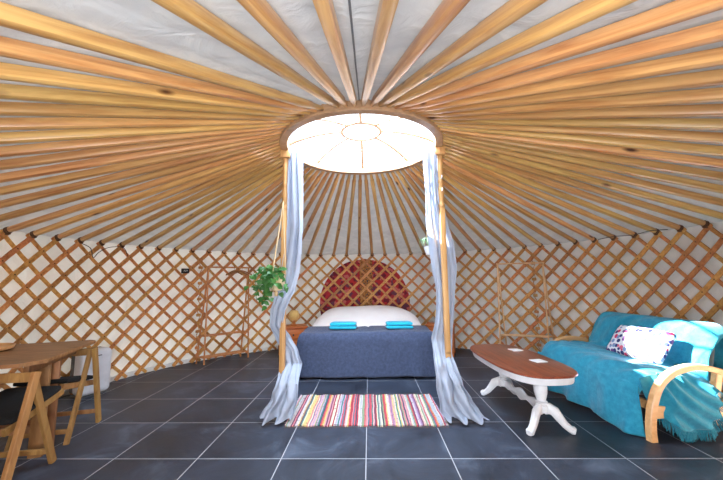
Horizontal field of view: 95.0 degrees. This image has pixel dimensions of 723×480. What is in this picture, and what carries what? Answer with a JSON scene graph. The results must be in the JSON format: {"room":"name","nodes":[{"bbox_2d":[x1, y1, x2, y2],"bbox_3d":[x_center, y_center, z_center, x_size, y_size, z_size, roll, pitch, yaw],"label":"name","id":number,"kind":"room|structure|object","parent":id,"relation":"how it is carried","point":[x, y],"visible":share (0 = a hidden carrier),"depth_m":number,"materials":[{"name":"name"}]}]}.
{"room":"traditional dwelling","nodes":[
{"label":"traditional dwelling","id":0,"kind":"room"},
{"bbox_2d":[0,231,207,391],"bbox_3d":[-2.469,0.672,2.422,1.669,1.800,5.885,1,-7,-17],"label":"wall","id":1,"kind":"structure","parent":0,"point":[29,250],"depth_m":4.20,"materials":[{"name":"fabric"}]},
{"bbox_2d":[59,358,202,397],"bbox_3d":[-2.443,1.536,2.323,1.655,0.060,5.846,1,-7,-17],"label":"baseboard","id":2,"kind":"structure","parent":1,"relation":"attached to","point":[149,369],"depth_m":4.64,"materials":[{"name":"fabric"}]},
{"bbox_2d":[0,348,722,479],"bbox_3d":[0.030,1.654,3.092,6.904,0.050,6.904,-1,-7,1],"label":"floor","id":3,"kind":"structure","parent":0,"point":[188,421],"depth_m":2.59,"materials":[{"name":"tile"}]},
{"bbox_2d":[0,372,63,479],"bbox_3d":[-2.333,1.204,2.156,0.446,0.696,0.547,0,-7,-9],"label":"folding chair","id":4,"kind":"object","parent":3,"relation":"on","point":[17,405],"visible":1,"depth_m":2.14,"materials":[{"name":"brown wood"}]},
{"bbox_2d":[0,340,95,458],"bbox_3d":[-2.639,1.205,2.402,0.840,0.739,0.900,2,-7,-19],"label":"dining table","id":5,"kind":"object","parent":3,"relation":"on","point":[45,358],"visible":0.77,"depth_m":2.46,"materials":[{"name":"brown wood"}]},
{"bbox_2d":[4,347,101,450],"bbox_3d":[-2.530,1.278,2.756,0.446,0.696,0.547,1,-7,-15],"label":"folding chair","id":6,"kind":"object","parent":3,"relation":"on","point":[82,380],"visible":0.63,"depth_m":2.80,"materials":[{"name":"brown wood"}]},
{"bbox_2d":[69,347,111,398],"bbox_3d":[-3.066,1.491,3.755,0.255,0.504,0.310,-4,-8,25],"label":"dehumidifier","id":7,"kind":"object","parent":3,"relation":"on","point":[104,353],"visible":0.64,"depth_m":3.69,"materials":[{"name":"white plastic"}]},
{"bbox_2d":[0,229,205,398],"bbox_3d":[-2.465,0.701,2.476,1.602,1.768,5.736,1,-7,-16],"label":"lattice panel","id":8,"kind":"object","parent":3,"relation":"on","point":[15,249],"visible":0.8,"depth_m":4.09,"materials":[{"name":"brown wood"}]},
{"bbox_2d":[195,266,249,364],"bbox_3d":[-2.208,1.177,5.349,0.775,1.487,0.182,5,-9,-42],"label":"clothes rack","id":9,"kind":"object","parent":3,"relation":"on","point":[240,351],"visible":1,"depth_m":5.21,"materials":[{"name":"brown wood"}]},
{"bbox_2d":[197,350,247,358],"bbox_3d":[-2.196,1.816,5.271,0.762,0.020,0.166,5,-9,-42],"label":"shelf","id":10,"kind":"object","parent":9,"relation":"attached to","point":[238,351],"depth_m":5.23,"materials":[{"name":"brown wood"}]},
{"bbox_2d":[200,330,247,336],"bbox_3d":[-2.187,1.498,5.303,0.739,0.020,0.132,5,-9,-42],"label":"shelf","id":11,"kind":"object","parent":9,"relation":"attached to","point":[225,333],"depth_m":5.27,"materials":[{"name":"brown wood"}]},
{"bbox_2d":[279,150,289,373],"bbox_3d":[-0.768,0.363,3.256,0.100,2.572,0.116,-1,-7,1],"label":"support post","id":12,"kind":"object","parent":3,"relation":"on","point":[284,154],"visible":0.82,"depth_m":3.28,"materials":[{"name":"brown wood"}]},
{"bbox_2d":[244,201,288,310],"bbox_3d":[-0.872,0.123,3.093,0.388,1.050,0.288,-1,-7,1],"label":"hanging plant","id":13,"kind":"object","parent":12,"relation":"hanging from","point":[272,278],"visible":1,"depth_m":3.03,"materials":[{"name":"green plant"}]},
{"bbox_2d":[259,150,302,425],"bbox_3d":[-0.750,0.348,3.180,0.351,2.548,0.409,-1,-7,1],"label":"curtain","id":14,"kind":"object","parent":12,"relation":"hanging from","point":[282,404],"visible":0.9,"depth_m":3.23,"materials":[{"name":"white fabric"}]},
{"bbox_2d":[278,324,307,354],"bbox_3d":[-1.165,1.694,5.577,0.480,0.490,0.400,1,-7,-17],"label":"nightstand","id":15,"kind":"object","parent":3,"relation":"on","point":[294,331],"visible":0.29,"depth_m":5.45,"materials":[{"name":"orange wood"}]},
{"bbox_2d":[284,393,448,427],"bbox_3d":[0.040,1.639,3.233,1.425,0.013,0.861,-1,-7,1],"label":"rag rug","id":16,"kind":"object","parent":3,"relation":"on","point":[399,410],"visible":0.98,"depth_m":3.13,"materials":[{"name":"fabric"}]},
{"bbox_2d":[185,245,550,362],"bbox_3d":[0.078,1.068,5.800,5.547,1.768,1.482,-1,-7,1],"label":"lattice panel","id":17,"kind":"object","parent":3,"relation":"on","point":[488,287],"visible":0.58,"depth_m":5.83,"materials":[{"name":"brown wood"}]},
{"bbox_2d":[435,147,450,357],"bbox_3d":[0.811,0.340,3.223,0.100,2.572,0.116,-1,-7,1],"label":"support post","id":18,"kind":"object","parent":3,"relation":"on","point":[439,151],"visible":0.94,"depth_m":3.23,"materials":[{"name":"brown wood"}]},
{"bbox_2d":[422,147,488,424],"bbox_3d":[0.864,0.327,3.158,0.462,2.550,0.399,-1,-7,1],"label":"curtain","id":19,"kind":"object","parent":18,"relation":"hanging from","point":[455,401],"visible":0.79,"depth_m":3.26,"materials":[{"name":"white fabric"}]},
{"bbox_2d":[470,344,577,435],"bbox_3d":[1.472,1.366,3.138,0.610,0.501,1.310,0,-7,-2],"label":"coffee table","id":20,"kind":"object","parent":3,"relation":"on","point":[516,365],"visible":1,"depth_m":2.80,"materials":[{"name":"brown wood"}]},
{"bbox_2d":[496,262,554,344],"bbox_3d":[2.384,1.066,4.818,0.768,1.471,0.176,-3,-7,21],"label":"clothes rack","id":21,"kind":"object","parent":3,"relation":"on","point":[542,263],"visible":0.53,"depth_m":4.77,"materials":[{"name":"brown wood"}]},
{"bbox_2d":[526,223,722,400],"bbox_3d":[2.468,0.629,2.372,1.602,1.768,5.736,-3,-7,19],"label":"lattice panel","id":22,"kind":"object","parent":3,"relation":"on","point":[715,278],"visible":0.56,"depth_m":3.97,"materials":[{"name":"brown wood"}]},
{"bbox_2d":[552,336,722,442],"bbox_3d":[2.576,1.221,3.279,0.918,0.796,1.395,0,-7,-6],"label":"sofa","id":23,"kind":"object","parent":3,"relation":"on","point":[653,412],"visible":0.27,"depth_m":2.58,"materials":[{"name":"brown wood"}]},
{"bbox_2d":[537,311,722,442],"bbox_3d":[2.567,1.182,3.207,1.047,0.848,1.391,0,-7,-6],"label":"throw","id":24,"kind":"object","parent":23,"relation":"on","point":[608,383],"visible":0.79,"depth_m":2.80,"materials":[{"name":"blue fabric"}]},
{"bbox_2d":[606,325,676,364],"bbox_3d":[2.620,0.972,3.132,0.231,0.278,0.562,0,-7,-6],"label":"cushion","id":25,"kind":"object","parent":24,"relation":"on","point":[644,344],"visible":0.92,"depth_m":3.04,"materials":[{"name":"white fabric"}]},
{"bbox_3d":[0.090,1.639,5.237,1.620,0.490,1.790,-1,-7,1],"label":"bed","id":26,"kind":"object","parent":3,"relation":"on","visible":0},
{"bbox_2d":[296,325,435,377],"bbox_3d":[0.073,1.507,4.535,1.906,0.574,0.675,-1,-7,1],"label":"bedspread","id":27,"kind":"object","parent":26,"relation":"on","point":[362,351],"visible":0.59,"depth_m":4.23,"materials":[{"name":"fabric"}]},
{"bbox_2d":[313,305,420,326],"bbox_3d":[0.092,1.463,5.461,1.849,0.692,1.394,-1,-7,1],"label":"duvet","id":28,"kind":"object","parent":26,"relation":"on","point":[370,315],"visible":0.75,"depth_m":5.28,"materials":[{"name":"white fabric"}]},
{"bbox_2d":[0,0,722,254],"bbox_3d":[0.003,-0.581,3.359,6.888,0.958,6.888,-6,-9,37],"label":"ceiling","id":29,"kind":"structure","parent":0,"point":[144,23],"depth_m":1.64,"materials":[{"name":"fabric"}]},
{"bbox_2d":[0,140,278,221],"bbox_3d":[-2.073,-0.538,3.037,2.605,0.927,0.063,0,-7,-7],"label":"pole","id":30,"kind":"object","parent":29,"relation":"attached to","point":[164,172],"visible":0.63,"depth_m":2.99,"materials":[{"name":"brown wood"}]},
{"bbox_2d":[0,134,279,195],"bbox_3d":[-1.989,-0.581,2.691,2.604,0.927,0.066,1,-7,-17],"label":"pole","id":31,"kind":"object","parent":29,"relation":"attached to","point":[93,172],"visible":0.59,"depth_m":2.66,"materials":[{"name":"brown wood"}]},
{"bbox_2d":[0,137,279,208],"bbox_3d":[-2.037,-0.560,2.855,2.604,0.927,0.063,1,-7,-12],"label":"pole","id":32,"kind":"object","parent":29,"relation":"attached to","point":[125,174],"visible":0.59,"depth_m":2.82,"materials":[{"name":"brown wood"}]},
{"bbox_2d":[0,131,281,182],"bbox_3d":[-1.923,-0.602,2.518,2.604,0.927,0.063,2,-7,-22],"label":"pole","id":33,"kind":"object","parent":29,"relation":"attached to","point":[107,160],"visible":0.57,"depth_m":2.50,"materials":[{"name":"brown wood"}]},
{"bbox_2d":[2,143,279,234],"bbox_3d":[-2.092,-0.517,3.210,2.605,0.927,0.063,0,-7,-2],"label":"pole","id":34,"kind":"object","parent":29,"relation":"attached to","point":[147,185],"visible":0.92,"depth_m":3.18,"materials":[{"name":"brown wood"}]},
{"bbox_2d":[0,128,283,169],"bbox_3d":[-1.846,-0.622,2.362,2.604,0.927,0.063,3,-8,-27],"label":"pole","id":35,"kind":"object","parent":29,"relation":"attached to","point":[29,161],"visible":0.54,"depth_m":2.35,"materials":[{"name":"brown wood"}]},
{"bbox_2d":[0,126,285,157],"bbox_3d":[-1.754,-0.641,2.209,2.604,0.927,0.063,4,-8,-32],"label":"pole","id":36,"kind":"object","parent":29,"relation":"attached to","point":[60,146],"visible":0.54,"depth_m":2.21,"materials":[{"name":"brown wood"}]},
{"bbox_2d":[0,123,289,143],"bbox_3d":[-1.652,-0.659,2.067,2.603,0.927,0.069,5,-9,-37],"label":"pole","id":37,"kind":"object","parent":29,"relation":"attached to","point":[65,134],"visible":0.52,"depth_m":2.07,"materials":[{"name":"brown wood"}]},
{"bbox_2d":[0,117,293,130],"bbox_3d":[-1.536,-0.677,1.931,2.603,0.927,0.069,6,-9,-42],"label":"pole","id":38,"kind":"object","parent":29,"relation":"attached to","point":[19,123],"visible":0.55,"depth_m":1.93,"materials":[{"name":"brown wood"}]},
{"bbox_2d":[0,101,298,120],"bbox_3d":[-1.403,-0.694,1.801,0.066,0.927,2.603,-7,-9,43],"label":"pole","id":39,"kind":"object","parent":29,"relation":"attached to","point":[6,108],"visible":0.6,"depth_m":1.79,"materials":[{"name":"brown wood"}]},
{"bbox_2d":[0,83,303,116],"bbox_3d":[-1.270,-0.709,1.692,0.063,0.927,2.603,-6,-9,37],"label":"pole","id":40,"kind":"object","parent":29,"relation":"attached to","point":[7,91],"visible":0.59,"depth_m":1.66,"materials":[{"name":"brown wood"}]},
{"bbox_2d":[29,145,279,237],"bbox_3d":[-2.097,-0.498,3.368,2.605,0.927,0.063,-1,-7,3],"label":"pole","id":41,"kind":"object","parent":29,"relation":"attached to","point":[175,183],"visible":0.94,"depth_m":3.35,"materials":[{"name":"brown wood"}]},
{"bbox_2d":[0,62,309,114],"bbox_3d":[-1.123,-0.723,1.591,0.063,0.927,2.603,-5,-8,32],"label":"pole","id":42,"kind":"object","parent":29,"relation":"attached to","point":[8,72],"visible":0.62,"depth_m":1.52,"materials":[{"name":"brown wood"}]},
{"bbox_2d":[0,36,316,112],"bbox_3d":[-0.962,-0.736,1.499,0.063,0.927,2.603,-4,-8,28],"label":"pole","id":43,"kind":"object","parent":29,"relation":"attached to","point":[9,47],"visible":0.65,"depth_m":1.37,"materials":[{"name":"brown wood"}]},
{"bbox_2d":[0,2,323,110],"bbox_3d":[-0.799,-0.747,1.424,0.063,0.927,2.603,-4,-7,23],"label":"pole","id":44,"kind":"object","parent":29,"relation":"attached to","point":[12,17],"visible":1,"depth_m":1.21,"materials":[{"name":"brown wood"}]},
{"bbox_2d":[54,148,280,240],"bbox_3d":[-2.089,-0.479,3.529,2.605,0.927,0.063,-2,-7,7],"label":"pole","id":45,"kind":"object","parent":29,"relation":"attached to","point":[58,237],"visible":0.95,"depth_m":3.52,"materials":[{"name":"brown wood"}]},
{"bbox_2d":[77,152,279,243],"bbox_3d":[-2.068,-0.459,3.695,2.604,0.927,0.066,-2,-7,11],"label":"pole","id":46,"kind":"object","parent":29,"relation":"attached to","point":[207,184],"visible":0.93,"depth_m":3.68,"materials":[{"name":"brown wood"}]},
{"bbox_2d":[99,155,279,245],"bbox_3d":[-2.037,-0.442,3.846,2.604,0.927,0.063,-3,-7,15],"label":"pole","id":47,"kind":"object","parent":29,"relation":"attached to","point":[219,185],"visible":0.88,"depth_m":3.83,"materials":[{"name":"brown wood"}]},
{"bbox_2d":[119,158,282,246],"bbox_3d":[-1.992,-0.424,4.001,2.604,0.927,0.074,-3,-7,20],"label":"pole","id":48,"kind":"object","parent":29,"relation":"attached to","point":[236,183],"visible":0.91,"depth_m":3.97,"materials":[{"name":"brown wood"}]},
{"bbox_2d":[138,161,282,248],"bbox_3d":[-1.936,-0.406,4.152,2.604,0.927,0.069,-4,-7,24],"label":"pole","id":49,"kind":"object","parent":29,"relation":"attached to","point":[244,185],"visible":0.95,"depth_m":4.11,"materials":[{"name":"brown wood"}]},
{"bbox_2d":[157,166,282,250],"bbox_3d":[-1.864,-0.389,4.305,2.604,0.927,0.066,-4,-8,28],"label":"pole","id":50,"kind":"object","parent":29,"relation":"attached to","point":[256,184],"visible":0.92,"depth_m":4.24,"materials":[{"name":"brown wood"}]},
{"bbox_2d":[174,171,282,251],"bbox_3d":[-1.784,-0.373,4.445,2.604,0.927,0.066,-5,-8,32],"label":"pole","id":51,"kind":"object","parent":29,"relation":"attached to","point":[266,184],"visible":0.89,"depth_m":4.38,"materials":[{"name":"brown wood"}]},
{"bbox_2d":[191,176,282,252],"bbox_3d":[-1.694,-0.358,4.579,2.604,0.927,0.063,-6,-9,37],"label":"pole","id":52,"kind":"object","parent":29,"relation":"attached to","point":[279,181],"visible":0.84,"depth_m":4.53,"materials":[{"name":"brown wood"}]},
{"bbox_2d":[151,0,339,107],"bbox_3d":[-0.465,-0.763,1.319,0.074,0.927,2.603,-2,-7,12],"label":"pole","id":53,"kind":"object","parent":29,"relation":"attached to","point":[190,11],"visible":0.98,"depth_m":1.22,"materials":[{"name":"brown wood"}]},
{"bbox_2d":[207,166,305,252],"bbox_3d":[-1.598,-0.345,4.700,2.603,0.927,0.066,-7,-9,41],"label":"pole","id":54,"kind":"object","parent":29,"relation":"attached to","point":[278,189],"visible":0.89,"depth_m":4.68,"materials":[{"name":"brown wood"}]},
{"bbox_2d":[222,167,310,253],"bbox_3d":[-1.484,-0.331,4.824,0.066,0.927,2.603,6,-10,-44],"label":"pole","id":55,"kind":"object","parent":29,"relation":"attached to","point":[259,216],"visible":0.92,"depth_m":4.83,"materials":[{"name":"brown wood"}]},
{"bbox_2d":[237,169,314,254],"bbox_3d":[-1.365,-0.319,4.934,0.063,0.927,2.603,5,-9,-40],"label":"pole","id":56,"kind":"object","parent":29,"relation":"attached to","point":[306,177],"visible":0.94,"depth_m":4.97,"materials":[{"name":"brown wood"}]},
{"bbox_2d":[251,170,319,254],"bbox_3d":[-1.244,-0.309,5.030,0.069,0.927,2.603,4,-8,-35],"label":"pole","id":57,"kind":"object","parent":29,"relation":"attached to","point":[311,179],"visible":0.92,"depth_m":5.13,"materials":[{"name":"brown wood"}]},
{"bbox_2d":[237,0,347,106],"bbox_3d":[-0.281,-0.770,1.286,0.069,0.927,2.603,-2,-7,8],"label":"pole","id":58,"kind":"object","parent":29,"relation":"attached to","point":[261,11],"visible":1,"depth_m":1.24,"materials":[{"name":"brown wood"}]},
{"bbox_2d":[265,171,324,255],"bbox_3d":[-1.103,-0.300,5.124,0.066,0.927,2.603,3,-8,-31],"label":"pole","id":59,"kind":"object","parent":29,"relation":"attached to","point":[316,181],"visible":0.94,"depth_m":4.50,"materials":[{"name":"brown wood"}]},
{"bbox_2d":[302,173,334,240],"bbox_3d":[-0.822,-0.286,5.270,0.066,0.927,2.603,2,-7,-22],"label":"pole","id":60,"kind":"object","parent":29,"relation":"attached to","point":[330,179],"visible":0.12,"depth_m":4.79,"materials":[{"name":"brown wood"}]},
{"bbox_2d":[306,174,339,255],"bbox_3d":[-0.671,-0.281,5.328,0.069,0.927,2.603,2,-7,-18],"label":"pole","id":61,"kind":"object","parent":29,"relation":"attached to","point":[335,182],"visible":0.96,"depth_m":5.01,"materials":[{"name":"brown wood"}]},
{"bbox_2d":[319,174,344,256],"bbox_3d":[-0.508,-0.277,5.375,0.066,0.927,2.603,1,-7,-14],"label":"pole","id":62,"kind":"object","parent":29,"relation":"attached to","point":[340,186],"visible":0.97,"depth_m":5.06,"materials":[{"name":"brown wood"}]},
{"bbox_2d":[312,0,356,106],"bbox_3d":[-0.102,-0.774,1.269,0.069,0.927,2.603,-1,-7,3],"label":"pole","id":63,"kind":"object","parent":29,"relation":"attached to","point":[325,9],"visible":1,"depth_m":1.25,"materials":[{"name":"brown wood"}]},
{"bbox_2d":[332,175,350,256],"bbox_3d":[-0.349,-0.275,5.409,0.066,0.927,2.603,0,-7,-10],"label":"pole","id":64,"kind":"object","parent":29,"relation":"attached to","point":[348,177],"visible":0.96,"depth_m":5.08,"materials":[{"name":"brown wood"}]},
{"bbox_2d":[345,175,355,256],"bbox_3d":[-0.188,-0.274,5.430,0.066,0.927,2.603,0,-7,-6],"label":"pole","id":65,"kind":"object","parent":29,"relation":"attached to","point":[354,176],"visible":0.94,"depth_m":5.07,"materials":[{"name":"brown wood"}]},
{"bbox_2d":[358,175,361,255],"bbox_3d":[-0.026,-0.275,5.439,0.063,0.927,2.603,-1,-7,-1],"label":"pole","id":66,"kind":"object","parent":29,"relation":"attached to","point":[360,176],"visible":0.97,"depth_m":5.04,"materials":[{"name":"brown wood"}]},
{"bbox_2d":[279,99,442,174],"bbox_3d":[-0.004,-1.133,3.426,1.634,0.420,1.634,-1,-7,1],"label":"ring","id":67,"kind":"object","parent":29,"relation":"attached to","point":[329,110],"visible":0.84,"depth_m":3.31,"materials":[{"name":"brown wood"}]},
{"bbox_2d":[364,175,373,255],"bbox_3d":[0.132,-0.277,5.435,0.063,0.927,2.603,-1,-7,3],"label":"pole","id":68,"kind":"object","parent":29,"relation":"attached to","point":[365,176],"visible":0.99,"depth_m":5.11,"materials":[{"name":"brown wood"}]},
{"bbox_2d":[370,174,385,255],"bbox_3d":[0.290,-0.281,5.420,0.066,0.927,2.603,-2,-7,8],"label":"pole","id":69,"kind":"object","parent":29,"relation":"attached to","point":[371,175],"visible":0.98,"depth_m":5.08,"materials":[{"name":"brown wood"}]},
{"bbox_2d":[361,0,398,105],"bbox_3d":[0.068,-0.776,1.268,0.074,0.927,2.603,0,-7,-3],"label":"pole","id":70,"kind":"object","parent":29,"relation":"attached to","point":[386,11],"visible":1,"depth_m":1.25,"materials":[{"name":"brown wood"}]},
{"bbox_2d":[375,174,398,255],"bbox_3d":[0.450,-0.286,5.392,0.063,0.927,2.603,-2,-7,12],"label":"pole","id":71,"kind":"object","parent":29,"relation":"attached to","point":[379,185],"visible":0.94,"depth_m":5.05,"materials":[{"name":"brown wood"}]},
{"bbox_2d":[381,173,412,254],"bbox_3d":[0.607,-0.293,5.352,0.066,0.927,2.603,-3,-7,17],"label":"pole","id":72,"kind":"object","parent":29,"relation":"attached to","point":[384,181],"visible":0.96,"depth_m":5.02,"materials":[{"name":"brown wood"}]},
{"bbox_2d":[386,173,424,254],"bbox_3d":[0.760,-0.301,5.300,0.066,0.927,2.603,-3,-7,21],"label":"pole","id":73,"kind":"object","parent":29,"relation":"attached to","point":[390,180],"visible":0.89,"depth_m":4.97,"materials":[{"name":"brown wood"}]},
{"bbox_2d":[391,172,427,237],"bbox_3d":[0.909,-0.310,5.237,0.069,0.927,2.603,-4,-8,25],"label":"pole","id":74,"kind":"object","parent":29,"relation":"attached to","point":[395,177],"visible":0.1,"depth_m":4.76,"materials":[{"name":"brown wood"}]},
{"bbox_2d":[370,0,469,106],"bbox_3d":[0.244,-0.776,1.281,0.063,0.927,2.603,0,-7,-7],"label":"pole","id":75,"kind":"object","parent":29,"relation":"attached to","point":[447,10],"visible":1,"depth_m":1.26,"materials":[{"name":"brown wood"}]},
{"bbox_2d":[401,170,466,252],"bbox_3d":[1.196,-0.334,5.072,0.063,0.927,2.603,-5,-8,33],"label":"pole","id":76,"kind":"object","parent":29,"relation":"attached to","point":[409,179],"visible":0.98,"depth_m":4.50,"materials":[{"name":"brown wood"}]},
{"bbox_2d":[405,168,480,251],"bbox_3d":[1.326,-0.347,4.976,0.063,0.927,2.603,-6,-9,38],"label":"pole","id":77,"kind":"object","parent":29,"relation":"attached to","point":[415,178],"visible":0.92,"depth_m":5.00,"materials":[{"name":"brown wood"}]},
{"bbox_2d":[410,167,495,250],"bbox_3d":[1.442,-0.360,4.875,0.066,0.927,2.603,-7,-9,42],"label":"pole","id":78,"kind":"object","parent":29,"relation":"attached to","point":[419,175],"visible":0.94,"depth_m":4.88,"materials":[{"name":"brown wood"}]},
{"bbox_2d":[414,165,510,249],"bbox_3d":[1.556,-0.375,4.760,2.603,0.927,0.069,6,-9,-43],"label":"pole","id":79,"kind":"object","parent":29,"relation":"attached to","point":[447,193],"visible":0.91,"depth_m":4.74,"materials":[{"name":"brown wood"}]},
{"bbox_2d":[379,0,547,106],"bbox_3d":[0.425,-0.775,1.310,0.066,0.927,2.603,1,-7,-12],"label":"pole","id":80,"kind":"object","parent":29,"relation":"attached to","point":[511,11],"visible":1,"depth_m":1.25,"materials":[{"name":"brown wood"}]},
{"bbox_2d":[419,163,526,248],"bbox_3d":[1.665,-0.392,4.631,2.603,0.927,0.066,5,-9,-39],"label":"pole","id":81,"kind":"object","parent":29,"relation":"attached to","point":[447,185],"visible":0.87,"depth_m":4.61,"materials":[{"name":"brown wood"}]},
{"bbox_2d":[443,173,542,247],"bbox_3d":[1.755,-0.408,4.506,2.604,0.927,0.063,4,-8,-34],"label":"pole","id":82,"kind":"object","parent":29,"relation":"attached to","point":[448,179],"visible":0.83,"depth_m":4.46,"materials":[{"name":"brown wood"}]},
{"bbox_2d":[443,168,559,245],"bbox_3d":[1.840,-0.426,4.369,2.604,0.927,0.063,3,-8,-30],"label":"pole","id":83,"kind":"object","parent":29,"relation":"attached to","point":[459,180],"visible":0.93,"depth_m":4.32,"materials":[{"name":"brown wood"}]},
{"bbox_2d":[443,163,577,244],"bbox_3d":[1.913,-0.444,4.225,2.604,0.927,0.063,3,-8,-26],"label":"pole","id":84,"kind":"object","parent":29,"relation":"attached to","point":[473,182],"visible":0.85,"depth_m":4.18,"materials":[{"name":"brown wood"}]},
{"bbox_2d":[387,0,637,107],"bbox_3d":[0.589,-0.772,1.350,0.063,0.927,2.603,1,-7,-17],"label":"pole","id":85,"kind":"object","parent":29,"relation":"attached to","point":[586,11],"visible":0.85,"depth_m":1.23,"materials":[{"name":"brown wood"}]},
{"bbox_2d":[442,158,596,242],"bbox_3d":[1.975,-0.462,4.077,2.604,0.927,0.066,2,-7,-21],"label":"pole","id":86,"kind":"object","parent":29,"relation":"attached to","point":[496,188],"visible":0.94,"depth_m":4.04,"materials":[{"name":"brown wood"}]},
{"bbox_2d":[443,155,615,240],"bbox_3d":[2.027,-0.482,3.917,2.604,0.927,0.063,1,-7,-17],"label":"pole","id":87,"kind":"object","parent":29,"relation":"attached to","point":[498,182],"visible":0.84,"depth_m":3.89,"materials":[{"name":"brown wood"}]},
{"bbox_2d":[445,152,636,237],"bbox_3d":[2.064,-0.501,3.760,2.604,0.927,0.066,1,-7,-13],"label":"pole","id":88,"kind":"object","parent":29,"relation":"attached to","point":[510,181],"visible":0.86,"depth_m":3.74,"materials":[{"name":"brown wood"}]},
{"bbox_2d":[445,149,659,234],"bbox_3d":[2.088,-0.520,3.608,2.604,0.927,0.066,0,-7,-8],"label":"pole","id":89,"kind":"object","parent":29,"relation":"attached to","point":[521,179],"visible":0.9,"depth_m":3.59,"materials":[{"name":"brown wood"}]},
{"bbox_2d":[394,0,722,108],"bbox_3d":[0.756,-0.768,1.406,0.066,0.927,2.603,2,-7,-22],"label":"pole","id":90,"kind":"object","parent":29,"relation":"attached to","point":[677,11],"visible":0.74,"depth_m":1.19,"materials":[{"name":"brown wood"}]},
{"bbox_2d":[402,20,722,110],"bbox_3d":[0.918,-0.761,1.476,0.063,0.927,2.603,3,-8,-27],"label":"pole","id":91,"kind":"object","parent":29,"relation":"attached to","point":[709,33],"visible":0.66,"depth_m":1.33,"materials":[{"name":"brown wood"}]},
{"bbox_2d":[442,145,684,231],"bbox_3d":[2.102,-0.540,3.441,2.605,0.927,0.063,0,-7,-4],"label":"pole","id":92,"kind":"object","parent":29,"relation":"attached to","point":[554,184],"visible":0.92,"depth_m":3.43,"materials":[{"name":"brown wood"}]},
{"bbox_2d":[409,47,722,112],"bbox_3d":[1.079,-0.753,1.563,0.066,0.927,2.603,3,-8,-31],"label":"pole","id":93,"kind":"object","parent":29,"relation":"attached to","point":[708,58],"visible":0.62,"depth_m":1.48,"materials":[{"name":"brown wood"}]},
{"bbox_2d":[415,69,722,114],"bbox_3d":[1.227,-0.743,1.659,0.063,0.927,2.603,4,-8,-36],"label":"pole","id":94,"kind":"object","parent":29,"relation":"attached to","point":[710,77],"visible":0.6,"depth_m":1.61,"materials":[{"name":"brown wood"}]},
{"bbox_2d":[421,87,722,116],"bbox_3d":[1.360,-0.732,1.762,0.063,0.927,2.604,5,-9,-41],"label":"pole","id":95,"kind":"object","parent":29,"relation":"attached to","point":[708,95],"visible":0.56,"depth_m":1.75,"materials":[{"name":"brown wood"}]},
{"bbox_2d":[426,104,722,119],"bbox_3d":[1.490,-0.720,1.881,2.604,0.927,0.066,-7,-9,43],"label":"pole","id":96,"kind":"object","parent":29,"relation":"attached to","point":[696,110],"visible":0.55,"depth_m":1.88,"materials":[{"name":"brown wood"}]},
{"bbox_2d":[431,118,722,130],"bbox_3d":[1.613,-0.705,2.015,2.604,0.927,0.066,-6,-9,39],"label":"pole","id":97,"kind":"object","parent":29,"relation":"attached to","point":[708,124],"visible":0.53,"depth_m":2.01,"materials":[{"name":"brown wood"}]},
{"bbox_2d":[443,142,711,227],"bbox_3d":[2.103,-0.559,3.280,2.605,0.927,0.063,-1,-7,0],"label":"pole","id":98,"kind":"object","parent":29,"relation":"attached to","point":[555,177],"visible":0.95,"depth_m":3.26,"materials":[{"name":"brown wood"}]},
{"bbox_2d":[434,122,722,143],"bbox_3d":[1.717,-0.690,2.148,2.604,0.927,0.066,-5,-8,33],"label":"pole","id":99,"kind":"object","parent":29,"relation":"attached to","point":[650,134],"visible":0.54,"depth_m":2.15,"materials":[{"name":"brown wood"}]},
{"bbox_2d":[437,125,722,156],"bbox_3d":[1.816,-0.673,2.301,2.604,0.927,0.069,-4,-8,29],"label":"pole","id":100,"kind":"object","parent":29,"relation":"attached to","point":[713,150],"visible":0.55,"depth_m":2.29,"materials":[{"name":"brown wood"}]},
{"bbox_2d":[440,128,722,168],"bbox_3d":[1.896,-0.656,2.449,2.604,0.927,0.063,-4,-7,24],"label":"pole","id":101,"kind":"object","parent":29,"relation":"attached to","point":[613,150],"visible":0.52,"depth_m":2.44,"materials":[{"name":"brown wood"}]},
{"bbox_2d":[442,131,722,180],"bbox_3d":[1.965,-0.638,2.610,2.604,0.927,0.069,-3,-7,19],"label":"pole","id":102,"kind":"object","parent":29,"relation":"attached to","point":[616,159],"visible":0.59,"depth_m":2.59,"materials":[{"name":"brown wood"}]},
{"bbox_2d":[443,134,722,193],"bbox_3d":[2.023,-0.618,2.783,2.605,0.927,0.063,-2,-7,14],"label":"pole","id":103,"kind":"object","parent":29,"relation":"attached to","point":[601,165],"visible":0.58,"depth_m":2.75,"materials":[{"name":"brown wood"}]},
{"bbox_2d":[443,136,722,206],"bbox_3d":[2.063,-0.599,2.946,2.605,0.927,0.063,-2,-7,9],"label":"pole","id":104,"kind":"object","parent":29,"relation":"attached to","point":[559,164],"visible":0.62,"depth_m":2.91,"materials":[{"name":"brown wood"}]},
{"bbox_2d":[443,139,722,219],"bbox_3d":[2.090,-0.578,3.119,2.605,0.927,0.063,-1,-7,4],"label":"pole","id":105,"kind":"object","parent":29,"relation":"attached to","point":[562,172],"visible":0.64,"depth_m":3.08,"materials":[{"name":"brown wood"}]},
{"bbox_2d":[205,246,531,354],"bbox_3d":[0.082,1.071,6.000,5.273,1.800,1.246,-1,-7,1],"label":"wall","id":106,"kind":"structure","parent":0,"point":[223,261],"depth_m":5.92,"materials":[{"name":"fabric"}]},
{"bbox_2d":[320,259,409,314],"bbox_3d":[0.065,1.059,6.508,1.749,1.385,0.135,-1,-7,1],"label":"wall hanging","id":107,"kind":"object","parent":106,"relation":"attached to","point":[353,268],"depth_m":6.55,"materials":[{"name":"red carpet"}]},
{"bbox_2d":[525,221,722,399],"bbox_3d":[2.468,0.601,2.317,1.668,1.800,5.885,-3,-7,20],"label":"wall","id":108,"kind":"structure","parent":0,"point":[713,265],"depth_m":4.14,"materials":[{"name":"fabric"}]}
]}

